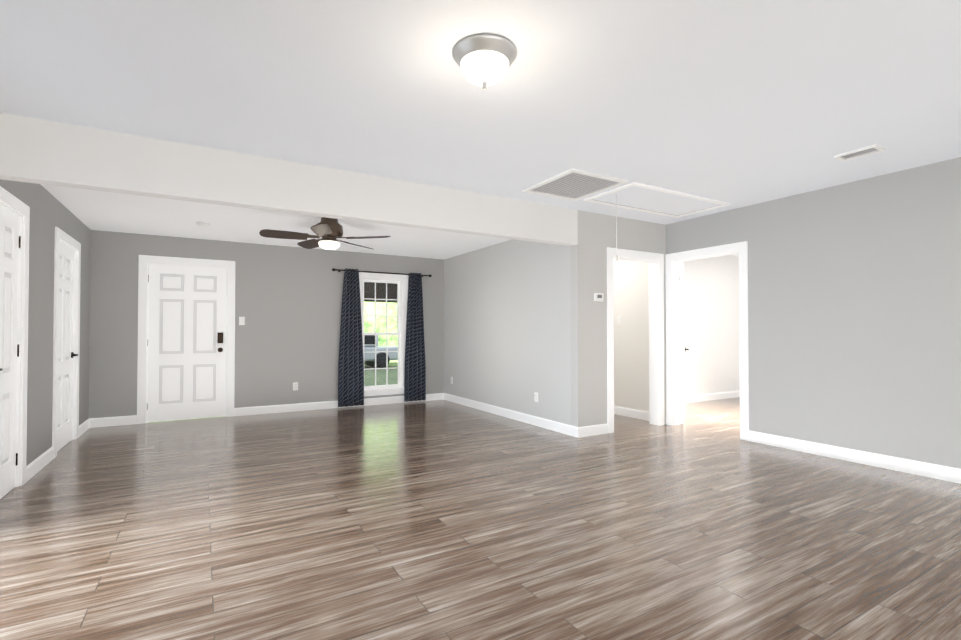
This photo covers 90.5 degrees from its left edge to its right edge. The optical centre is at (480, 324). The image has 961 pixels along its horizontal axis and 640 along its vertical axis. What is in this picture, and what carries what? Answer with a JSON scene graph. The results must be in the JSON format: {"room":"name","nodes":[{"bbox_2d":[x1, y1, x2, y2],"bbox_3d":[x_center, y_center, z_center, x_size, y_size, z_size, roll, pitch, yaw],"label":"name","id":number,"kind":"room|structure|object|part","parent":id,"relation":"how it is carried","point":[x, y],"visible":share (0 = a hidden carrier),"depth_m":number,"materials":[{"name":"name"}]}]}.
{"room":"empty living room","nodes":[
{"label":"empty living room","id":0,"kind":"room"},
{"bbox_2d":[0,179,90,465],"bbox_3d":[-3.937,-0.025,4.298,0.120,2.490,3.470,0,-1,-30],"label":"wall","id":1,"kind":"structure","parent":0,"point":[49,212],"depth_m":4.09,"materials":[{"name":"grey paint"}]},
{"bbox_2d":[0,205,20,498],"bbox_3d":[-3.298,0.190,3.249,0.143,2.018,0.684,0,-1,-30],"label":"closet door","id":2,"kind":"structure","parent":1,"relation":"in","point":[10,241],"depth_m":3.39,"materials":[{"name":"white paint"}]},
{"bbox_2d":[0,186,29,486],"bbox_3d":[-3.317,0.147,3.233,0.156,2.115,0.880,0,-1,-30],"label":"door frame","id":3,"kind":"structure","parent":1,"relation":"attached to","point":[14,205],"depth_m":3.57,"materials":[{"name":"white paint"}]},
{"bbox_2d":[52,227,80,457],"bbox_3d":[-4.189,0.168,4.727,0.156,2.115,0.980,0,-1,-30],"label":"door frame","id":4,"kind":"structure","parent":1,"relation":"attached to","point":[65,239],"depth_m":4.87,"materials":[{"name":"white paint"}]},
{"bbox_2d":[57,242,77,451],"bbox_3d":[-4.165,0.211,4.735,0.143,2.018,0.784,0,-1,-30],"label":"closet door","id":5,"kind":"structure","parent":1,"relation":"in","point":[66,354],"depth_m":4.80,"materials":[{"name":"white paint"}]},
{"bbox_2d":[88,230,443,418],"bbox_3d":[-2.013,0.017,7.360,6.290,2.490,0.120,0,-1,-30],"label":"wall","id":6,"kind":"structure","parent":0,"point":[288,303],"depth_m":6.70,"materials":[{"name":"grey paint"}]},
{"bbox_2d":[137,255,234,423],"bbox_3d":[-3.853,0.190,6.284,1.080,2.115,0.156,0,-1,-30],"label":"door frame","id":7,"kind":"structure","parent":6,"relation":"attached to","point":[145,261],"depth_m":6.08,"materials":[{"name":"white paint"}]},
{"bbox_2d":[147,264,226,421],"bbox_3d":[-3.847,0.232,6.263,0.884,2.018,0.180,0,-1,-30],"label":"entry door","id":8,"kind":"structure","parent":6,"relation":"in","point":[186,345],"depth_m":6.24,"materials":[{"name":"white paint"}]},
{"bbox_2d":[239,317,244,324],"bbox_3d":[-3.279,-0.049,6.544,0.070,0.115,0.014,0,-1,-30],"label":"light switch","id":9,"kind":"object","parent":6,"relation":"attached to","point":[241,320],"visible":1,"depth_m":6.54,"materials":[{"name":"white plastic"}]},
{"bbox_2d":[89,393,443,427],"bbox_3d":[-2.658,1.201,6.890,4.720,0.110,0.014,0,-1,-30],"label":"baseboard","id":10,"kind":"structure","parent":6,"relation":"attached to","point":[121,420],"depth_m":6.80,"materials":[{"name":"white paint"}]},
{"bbox_2d":[293,382,297,389],"bbox_3d":[-2.676,0.896,6.886,0.070,0.115,0.010,0,-1,-30],"label":"outlet","id":11,"kind":"object","parent":6,"relation":"attached to","point":[295,385],"visible":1,"depth_m":6.88,"materials":[{"name":"white plastic"}]},
{"bbox_2d":[332,268,431,276],"bbox_3d":[-1.529,-0.811,7.523,1.620,0.044,0.107,0,-1,-30],"label":"curtain rod","id":12,"kind":"object","parent":6,"relation":"attached to","point":[340,270],"visible":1,"depth_m":7.44,"materials":[{"name":"brown metal"}]},
{"bbox_2d":[338,268,363,406],"bbox_3d":[-1.956,0.195,7.221,0.392,2.080,0.069,0,-1,-30],"label":"panel","id":13,"kind":"object","parent":12,"relation":"hanging from","point":[351,376],"visible":1,"depth_m":7.21,"materials":[{"name":"blue fabric"}]},
{"bbox_2d":[404,273,425,401],"bbox_3d":[-1.058,0.202,7.745,0.372,2.080,0.069,0,-1,-30],"label":"panel","id":14,"kind":"object","parent":12,"relation":"hanging from","point":[415,376],"visible":1,"depth_m":7.74,"materials":[{"name":"blue fabric"}]},
{"bbox_2d":[359,272,407,395],"bbox_3d":[-1.569,0.155,7.588,0.880,1.930,0.170,0,-1,-30],"label":"window unit","id":15,"kind":"structure","parent":6,"relation":"in","point":[398,333],"depth_m":7.66,"materials":[{"name":"white paint"}]},
{"bbox_2d":[41,184,510,258],"bbox_3d":[-1.877,-1.248,5.587,4.960,0.210,3.350,0,-1,-30],"label":"ceiling","id":16,"kind":"structure","parent":0,"point":[108,211],"depth_m":5.50,"materials":[{"name":"paint"}]},
{"bbox_2d":[196,222,209,226],"bbox_3d":[-3.134,-1.125,5.378,0.140,0.042,0.140,0,-1,-30],"label":"smoke detector","id":17,"kind":"object","parent":16,"relation":"attached to","point":[203,224],"visible":1,"depth_m":5.34,"materials":[{"name":"white plastic"}]},
{"bbox_2d":[259,217,390,249],"bbox_3d":[-1.666,-0.977,5.088,1.268,0.346,1.303,0,-1,-30],"label":"ceiling fan","id":18,"kind":"object","parent":16,"relation":"hanging from","point":[329,231],"visible":0.98,"depth_m":5.00,"materials":[{"name":"brown wood"}]},
{"bbox_3d":[-1.620,-0.842,5.100,0.224,0.078,0.224,0,-1,-30],"label":"lamp shade","id":19,"kind":"part","parent":18,"relation":"part of","materials":[{"name":"white glass"}]},
{"bbox_2d":[0,113,577,245],"bbox_3d":[-1.003,-1.083,4.086,4.720,0.380,0.120,0,-1,-30],"label":"header beam","id":20,"kind":"structure","parent":0,"point":[40,151],"depth_m":3.58,"materials":[{"name":"grey off-white paint"}]},
{"bbox_2d":[0,397,960,639],"bbox_3d":[2.001,1.272,3.768,10.420,0.120,10.700,0,-1,-30],"label":"floor","id":21,"kind":"structure","parent":0,"point":[436,520],"depth_m":2.70,"materials":[{"name":"laminate"}]},
{"bbox_2d":[0,0,960,224],"bbox_3d":[1.278,-1.359,1.501,6.290,0.100,6.890,0,-1,-30],"label":"ceiling","id":22,"kind":"structure","parent":0,"point":[735,104],"depth_m":2.59,"materials":[{"name":"white paint"}]},
{"bbox_2d":[453,33,516,90],"bbox_3d":[0.020,-1.208,2.276,0.306,0.182,0.306,0,-1,-30],"label":"lamp","id":23,"kind":"object","parent":22,"relation":"attached to","point":[484,60],"visible":1,"depth_m":2.19,"materials":[{"name":"white glass"}]},
{"bbox_3d":[0.020,-1.201,2.276,0.232,0.085,0.232,0,-1,-30],"label":"flushmount lamp shade","id":24,"kind":"part","parent":23,"relation":"part of","materials":[{"name":"white glass"}]},
{"bbox_2d":[523,168,628,200],"bbox_3d":[0.854,-1.262,4.350,0.650,0.016,0.700,0,-1,-30],"label":"ceiling vent","id":25,"kind":"object","parent":22,"relation":"in","point":[573,184],"visible":1,"depth_m":4.32,"materials":[{"name":"white plastic"}]},
{"bbox_2d":[584,182,729,260],"bbox_3d":[1.825,-0.933,4.883,1.430,0.658,0.650,0,-1,-30],"label":"attic hatch","id":26,"kind":"object","parent":22,"relation":"attached to","point":[648,198],"visible":1,"depth_m":4.83,"materials":[{"name":"white paint"}]},
{"bbox_3d":[1.318,-0.934,4.611,0.032,0.652,0.032,0,-1,-30],"label":"attic pull cord","id":27,"kind":"part","parent":26,"relation":"part of","materials":[{"name":"white"}]},
{"bbox_3d":[1.825,-1.255,4.888,1.430,0.014,0.650,0,-1,-30],"label":"attic hatch panel","id":28,"kind":"part","parent":26,"relation":"part of","materials":[{"name":"white paint"}]},
{"bbox_2d":[834,144,885,160],"bbox_3d":[2.816,-1.273,3.538,0.160,0.016,0.260,0,-1,-30],"label":"ceiling vent","id":29,"kind":"object","parent":22,"relation":"in","point":[861,152],"visible":1,"depth_m":3.52,"materials":[{"name":"white plastic"}]},
{"bbox_2d":[444,239,570,424],"bbox_3d":[0.243,0.008,6.737,0.120,2.490,3.230,0,-1,-30],"label":"wall","id":30,"kind":"structure","parent":0,"point":[507,324],"depth_m":6.32,"materials":[{"name":"grey paint"}]},
{"bbox_2d":[443,393,576,436],"bbox_3d":[0.215,1.197,6.635,0.014,0.110,3.350,0,-1,-30],"label":"baseboard","id":31,"kind":"structure","parent":30,"relation":"attached to","point":[570,430],"depth_m":6.17,"materials":[{"name":"white paint"}]},
{"bbox_2d":[534,392,537,401],"bbox_3d":[0.684,0.891,5.842,0.010,0.115,0.070,0,-1,-30],"label":"electrical outlet plate","id":32,"kind":"object","parent":30,"relation":"attached to","point":[535,396],"visible":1,"depth_m":5.84,"materials":[{"name":"white plastic"}]},
{"bbox_2d":[570,210,665,426],"bbox_3d":[1.662,-0.007,5.626,1.450,2.490,0.120,0,-1,-30],"label":"wall","id":33,"kind":"structure","parent":0,"point":[588,254],"depth_m":5.33,"materials":[{"name":"paint"}]},
{"bbox_2d":[577,423,607,437],"bbox_3d":[1.251,1.179,5.293,0.449,0.110,0.014,0,-1,-30],"label":"baseboard","id":34,"kind":"structure","parent":33,"relation":"attached to","point":[592,430],"depth_m":5.28,"materials":[{"name":"white paint"}]},
{"bbox_2d":[594,293,603,300],"bbox_3d":[1.331,-0.306,5.353,0.120,0.090,0.026,0,-1,-30],"label":"thermostat","id":35,"kind":"object","parent":33,"relation":"attached to","point":[598,296],"visible":0.94,"depth_m":5.34,"materials":[{"name":"white plastic"}]},
{"bbox_2d":[607,247,663,432],"bbox_3d":[1.821,0.182,5.717,0.950,2.115,0.156,0,-1,-30],"label":"door frame","id":36,"kind":"structure","parent":33,"relation":"attached to","point":[655,261],"depth_m":5.85,"materials":[{"name":"white paint"}]},
{"bbox_2d":[683,255,739,395],"bbox_3d":[3.377,0.023,7.785,3.450,2.490,0.120,0,-1,-30],"label":"wall","id":37,"kind":"structure","parent":0,"point":[711,292],"depth_m":8.02,"materials":[{"name":"white paint"}]},
{"bbox_2d":[685,391,739,402],"bbox_3d":[3.359,1.212,7.681,3.330,0.110,0.014,0,-1,-30],"label":"baseboard","id":38,"kind":"structure","parent":37,"relation":"attached to","point":[709,397],"depth_m":7.98,"materials":[{"name":"white paint"}]},
{"bbox_2d":[614,157,960,468],"bbox_3d":[3.202,-0.072,4.546,0.120,2.590,10.240,0,-1,-30],"label":"wall","id":39,"kind":"structure","parent":0,"point":[854,315],"depth_m":4.26,"materials":[{"name":"grey paint"}]},
{"bbox_2d":[617,315,620,323],"bbox_3d":[1.924,-0.068,6.602,0.014,0.115,0.070,0,-1,-30],"label":"light switch","id":40,"kind":"object","parent":39,"relation":"attached to","point":[618,319],"visible":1,"depth_m":6.61,"materials":[{"name":"white plastic"}]},
{"bbox_2d":[614,406,648,420],"bbox_3d":[1.690,1.202,6.986,0.014,0.110,2.230,0,-1,-30],"label":"baseboard","id":41,"kind":"structure","parent":39,"relation":"attached to","point":[633,413],"depth_m":6.39,"materials":[{"name":"white paint"}]},
{"bbox_2d":[679,262,688,423],"bbox_3d":[2.665,0.232,6.282,0.143,2.018,0.834,0,-1,25],"label":"door","id":42,"kind":"structure","parent":39,"relation":"in","point":[683,349],"depth_m":5.92,"materials":[{"name":"white paint"}]},
{"bbox_2d":[665,241,748,440],"bbox_3d":[2.632,0.179,5.519,0.156,2.115,1.030,0,-1,-30],"label":"door frame","id":43,"kind":"structure","parent":39,"relation":"attached to","point":[672,260],"depth_m":5.76,"materials":[{"name":"white paint"}]},
{"bbox_2d":[749,430,960,483],"bbox_3d":[3.988,1.147,3.049,0.014,0.110,6.650,0,-1,-30],"label":"baseboard","id":44,"kind":"structure","parent":39,"relation":"attached to","point":[941,472],"depth_m":4.15,"materials":[{"name":"white paint"}]},
{"bbox_3d":[-1.356,-0.087,-0.124,0.120,2.490,6.770,0,-1,-30],"label":"wall","id":45,"kind":"structure","parent":0,"visible":0},
{"bbox_2d":[26,419,89,481],"bbox_3d":[-2.173,1.124,1.392,0.014,0.110,10.000,0,-1,-30],"label":"baseboard","id":46,"kind":"structure","parent":45,"relation":"attached to","point":[38,464],"depth_m":4.05,"materials":[{"name":"white paint"}]},
{"label":"outside","id":47,"kind":"structure","parent":0,"visible":0},
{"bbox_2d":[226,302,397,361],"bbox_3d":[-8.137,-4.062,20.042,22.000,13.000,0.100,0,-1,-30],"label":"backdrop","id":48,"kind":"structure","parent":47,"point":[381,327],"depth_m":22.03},
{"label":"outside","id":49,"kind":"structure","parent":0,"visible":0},
{"bbox_2d":[364,362,397,385],"bbox_3d":[-4.616,1.679,13.929,22.000,0.050,13.870,0,-1,-30],"label":"lawn","id":50,"kind":"structure","parent":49,"point":[369,377],"depth_m":15.64,"materials":[{"name":"green plant"}]},
{"bbox_2d":[364,282,396,302],"bbox_3d":[-2.602,0.228,8.513,7.000,2.700,2.430,0,-1,-30],"label":"porch","id":51,"kind":"object","parent":50,"relation":"on","point":[369,290],"depth_m":10.04,"materials":[{"name":"paint"}]},
{"bbox_2d":[364,332,397,367],"bbox_3d":[-5.470,1.018,18.576,4.400,1.400,1.760,0,-1,-30],"label":"car","id":52,"kind":"object","parent":50,"relation":"on","point":[381,358],"depth_m":18.48,"materials":[{"name":"white paint"}]}
]}

